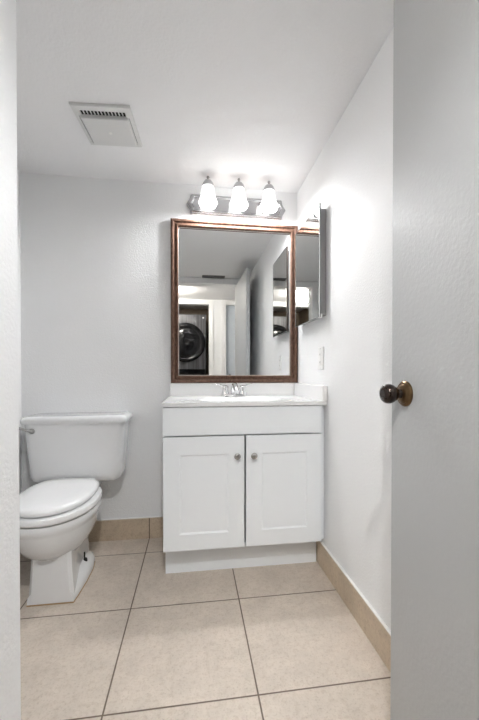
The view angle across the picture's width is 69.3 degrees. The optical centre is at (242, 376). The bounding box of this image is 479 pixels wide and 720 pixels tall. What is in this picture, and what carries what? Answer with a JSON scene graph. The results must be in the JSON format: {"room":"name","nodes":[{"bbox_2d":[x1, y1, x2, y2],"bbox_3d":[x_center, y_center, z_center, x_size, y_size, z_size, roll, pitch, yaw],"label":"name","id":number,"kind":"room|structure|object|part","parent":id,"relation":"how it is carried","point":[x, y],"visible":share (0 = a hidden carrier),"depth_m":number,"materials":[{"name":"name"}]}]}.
{"room":"bathroom","nodes":[
{"label":"bathroom","id":0,"kind":"room"},
{"bbox_2d":[0,0,20,719],"bbox_3d":[-0.749,-0.078,0.307,0.723,2.104,0.650,0,1,-8],"label":"wall","id":1,"kind":"structure","parent":0,"point":[10,659],"depth_m":0.64,"materials":[{"name":"paint"}]},
{"bbox_2d":[17,170,21,493],"bbox_3d":[-1.200,-0.088,1.265,0.100,2.104,1.374,0,1,-8],"label":"wall","id":2,"kind":"structure","parent":0,"point":[18,172],"depth_m":1.94,"materials":[{"name":"paint"}]},
{"bbox_2d":[20,172,296,519],"bbox_3d":[-0.459,-0.097,2.114,1.806,2.104,0.100,0,1,-8],"label":"wall","id":3,"kind":"structure","parent":0,"point":[95,253],"depth_m":2.02,"materials":[{"name":"paint"}]},
{"bbox_2d":[88,516,162,541],"bbox_3d":[-0.837,0.894,2.015,0.826,0.124,0.010,0,1,-8],"label":"baseboard","id":4,"kind":"structure","parent":3,"relation":"attached to","point":[138,527],"depth_m":2.03,"materials":[{"name":"tile"}]},
{"bbox_2d":[170,383,293,395],"bbox_3d":[-0.043,0.076,2.112,0.780,0.078,0.024,0,1,-8],"label":"backsplash","id":5,"kind":"structure","parent":3,"relation":"attached to","point":[176,389],"depth_m":2.09,"materials":[{"name":"white stone"}]},
{"bbox_2d":[170,218,297,382],"bbox_3d":[-0.040,-0.449,2.101,0.774,0.970,0.036,0,1,-8],"label":"wall mirror","id":6,"kind":"object","parent":3,"relation":"attached to","point":[233,283],"visible":0.96,"depth_m":2.11,"materials":[{"name":"brown wood"}]},
{"bbox_2d":[186,176,284,219],"bbox_3d":[-0.020,-1.056,2.025,0.607,0.169,0.179,0,1,-8],"label":"vanity light","id":7,"kind":"object","parent":3,"relation":"attached to","point":[207,203],"visible":1,"depth_m":2.05,"materials":[{"name":"grey glass"}]},
{"bbox_3d":[-0.194,-1.028,1.966,0.112,0.112,0.112,0,1,-8],"label":"lamp shade","id":8,"kind":"part","parent":7,"relation":"part of","materials":[{"name":"white glass"}]},
{"bbox_3d":[-0.031,-1.030,2.099,0.607,0.116,0.029,0,1,-8],"label":"plate","id":9,"kind":"part","parent":7,"relation":"part of","materials":[{"name":"grey metal"}]},
{"bbox_3d":[-0.019,-1.028,1.991,0.112,0.112,0.112,0,1,-8],"label":"lamp shade","id":10,"kind":"part","parent":7,"relation":"part of","materials":[{"name":"white glass"}]},
{"bbox_3d":[0.156,-1.029,2.016,0.112,0.112,0.112,0,1,-8],"label":"lamp shade","id":11,"kind":"part","parent":7,"relation":"part of","materials":[{"name":"white glass"}]},
{"bbox_2d":[16,0,393,192],"bbox_3d":[0.134,-1.158,0.112,3.000,0.060,4.209,0,1,-8],"label":"ceiling","id":12,"kind":"structure","parent":0,"point":[253,92],"depth_m":1.33,"materials":[{"name":"paint"}]},
{"bbox_2d":[69,102,142,146],"bbox_3d":[-0.606,-1.132,1.574,0.249,0.022,0.257,0,1,-5],"label":"exhaust fan","id":13,"kind":"object","parent":12,"relation":"attached to","point":[102,124],"visible":1,"depth_m":1.54,"materials":[{"name":"white plastic"}]},
{"bbox_3d":[-0.608,-1.131,1.596,0.207,0.016,0.180,0,1,-5],"label":"panel","id":14,"kind":"part","parent":13,"relation":"part of","materials":[{"name":"white plastic"}]},
{"bbox_2d":[20,537,390,719],"bbox_3d":[0.134,1.006,0.135,3.000,0.060,4.209,0,1,-8],"label":"floor","id":15,"kind":"structure","parent":0,"point":[139,641],"depth_m":1.24,"materials":[{"name":"tile"}]},
{"bbox_2d":[19,411,131,606],"bbox_3d":[-0.855,0.583,1.671,0.526,0.754,0.670,0,1,-8],"label":"toilet","id":16,"kind":"object","parent":15,"relation":"on","point":[70,454],"visible":0.95,"depth_m":1.65,"materials":[{"name":"white ceramic"}]},
{"bbox_3d":[-1.091,0.271,1.749,0.074,0.042,0.031,0,1,-19],"label":"flush lever","id":17,"kind":"part","parent":16,"relation":"part of","materials":[{"name":"silver metal"}]},
{"bbox_3d":[-0.846,0.535,1.574,0.326,0.037,0.445,0,1,-8],"label":"seat lid","id":18,"kind":"part","parent":16,"relation":"part of","materials":[{"name":"white plastic"}]},
{"bbox_3d":[-0.845,0.573,1.570,0.366,0.033,0.469,0,1,-8],"label":"seat","id":19,"kind":"part","parent":16,"relation":"part of","materials":[{"name":"white plastic"}]},
{"bbox_3d":[-0.886,0.224,1.889,0.526,0.041,0.220,0,1,-8],"label":"tank lid","id":20,"kind":"part","parent":16,"relation":"part of","materials":[{"name":"white ceramic"}]},
{"bbox_3d":[-0.886,0.399,1.893,0.500,0.316,0.204,0,1,-8],"label":"tank","id":21,"kind":"part","parent":16,"relation":"part of","materials":[{"name":"white ceramic"}]},
{"bbox_2d":[163,405,323,573],"bbox_3d":[-0.009,0.547,1.868,0.783,0.822,0.525,0,1,-8],"label":"vanity cabinet","id":22,"kind":"object","parent":15,"relation":"on","point":[243,486],"visible":0.87,"depth_m":1.64,"materials":[{"name":"white paint"}]},
{"bbox_3d":[-0.177,0.541,1.621,0.376,0.527,0.022,0,1,-8],"label":"cabinet door","id":23,"kind":"part","parent":22,"relation":"part of","materials":[{"name":"white paint"}]},
{"bbox_3d":[-0.055,0.469,2.123,0.731,0.672,0.007,0,1,-8],"label":"panel","id":24,"kind":"part","parent":22,"relation":"part of","materials":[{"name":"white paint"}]},
{"bbox_3d":[-0.023,0.370,1.615,0.031,0.031,0.031,0,1,-8],"label":"knob","id":25,"kind":"part","parent":22,"relation":"part of","materials":[{"name":"silver metal"}]},
{"bbox_3d":[0.011,0.206,1.644,0.760,0.130,0.022,0,1,-8],"label":"false drawer","id":26,"kind":"part","parent":22,"relation":"part of","materials":[{"name":"white paint"}]},
{"bbox_2d":[162,383,326,406],"bbox_3d":[-0.011,0.144,1.873,0.785,0.209,0.508,0,1,-8],"label":"sink","id":27,"kind":"object","parent":22,"relation":"in","point":[181,394],"visible":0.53,"depth_m":1.96,"materials":[{"name":"white ceramic"}]},
{"bbox_2d":[162,395,326,406],"bbox_3d":[-0.011,0.182,1.876,0.785,0.132,0.502,0,1,-8],"label":"countertop","id":28,"kind":"structure","parent":22,"relation":"on","point":[254,400],"depth_m":1.68,"materials":[{"name":"white stone"}]},
{"bbox_2d":[216,382,251,396],"bbox_3d":[-0.050,0.073,2.015,0.163,0.084,0.163,0,1,35],"label":"faucet","id":29,"kind":"object","parent":28,"relation":"on","point":[234,387],"visible":1,"depth_m":2.00,"materials":[{"name":"silver metal"}]},
{"bbox_3d":[-0.099,0.076,2.019,0.046,0.054,0.046,0,1,-8],"label":"handle","id":30,"kind":"part","parent":29,"relation":"part of","materials":[{"name":"silver metal"}]},
{"bbox_3d":[-0.048,0.107,2.026,0.150,0.016,0.050,0,1,-8],"label":"plate","id":31,"kind":"part","parent":29,"relation":"part of","materials":[{"name":"silver metal"}]},
{"bbox_3d":[-0.041,0.068,1.978,0.041,0.072,0.144,0,1,-8],"label":"spout","id":32,"kind":"part","parent":29,"relation":"part of","materials":[{"name":"silver metal"}]},
{"bbox_3d":[0.002,0.076,2.033,0.046,0.054,0.046,0,1,-8],"label":"handle","id":33,"kind":"part","parent":29,"relation":"part of","materials":[{"name":"silver metal"}]},
{"bbox_3d":[-0.021,0.800,1.892,0.731,0.016,0.466,0,1,-8],"label":"panel","id":34,"kind":"part","parent":22,"relation":"part of","materials":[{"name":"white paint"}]},
{"bbox_3d":[0.056,0.370,1.626,0.031,0.031,0.031,0,1,-8],"label":"knob","id":35,"kind":"part","parent":22,"relation":"part of","materials":[{"name":"silver metal"}]},
{"bbox_3d":[0.202,0.540,1.674,0.374,0.527,0.022,0,1,-8],"label":"cabinet door","id":36,"kind":"part","parent":22,"relation":"part of","materials":[{"name":"white paint"}]},
{"bbox_2d":[297,26,393,630],"bbox_3d":[0.543,-0.086,1.126,0.100,2.104,2.139,0,1,-8],"label":"wall","id":37,"kind":"structure","parent":0,"point":[351,178],"depth_m":1.37,"materials":[{"name":"paint"}]},
{"bbox_2d":[295,202,325,327],"bbox_3d":[0.364,-0.568,1.871,0.042,0.555,0.392,0,1,-8],"label":"medicine cabinet","id":38,"kind":"object","parent":37,"relation":"attached to","point":[310,239],"visible":1,"depth_m":1.78,"materials":[{"name":"grey metal"}]},
{"bbox_3d":[0.317,-0.571,2.060,0.002,0.546,0.004,0,1,-8],"label":"edge trim","id":39,"kind":"part","parent":38,"relation":"part of","materials":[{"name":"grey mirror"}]},
{"bbox_2d":[318,347,323,369],"bbox_3d":[0.398,-0.094,1.761,0.008,0.116,0.072,0,1,-8],"label":"wall outlet","id":40,"kind":"object","parent":37,"relation":"attached to","point":[320,349],"visible":1,"depth_m":1.75,"materials":[{"name":"white plastic"}]},
{"bbox_2d":[316,541,390,672],"bbox_3d":[0.480,0.903,1.193,0.010,0.125,2.010,0,1,-8],"label":"baseboard","id":41,"kind":"structure","parent":37,"relation":"attached to","point":[370,622],"depth_m":1.35,"materials":[{"name":"tile"}]},
{"bbox_3d":[-0.303,-0.074,-0.016,1.896,2.104,0.115,0,1,-8],"label":"wall","id":42,"kind":"structure","parent":0,"visible":0},
{"bbox_2d":[379,0,478,719],"bbox_3d":[0.454,-0.037,0.535,0.155,1.994,0.774,0,1,-7],"label":"door","id":43,"kind":"structure","parent":42,"relation":"in","point":[433,393],"depth_m":0.74,"materials":[{"name":"paint"}]},
{"bbox_3d":[0.371,0.041,0.846,0.061,0.049,0.049,0,1,-7],"label":"knob","id":44,"kind":"part","parent":43,"relation":"part of","materials":[{"name":"brown metal"}]}
]}

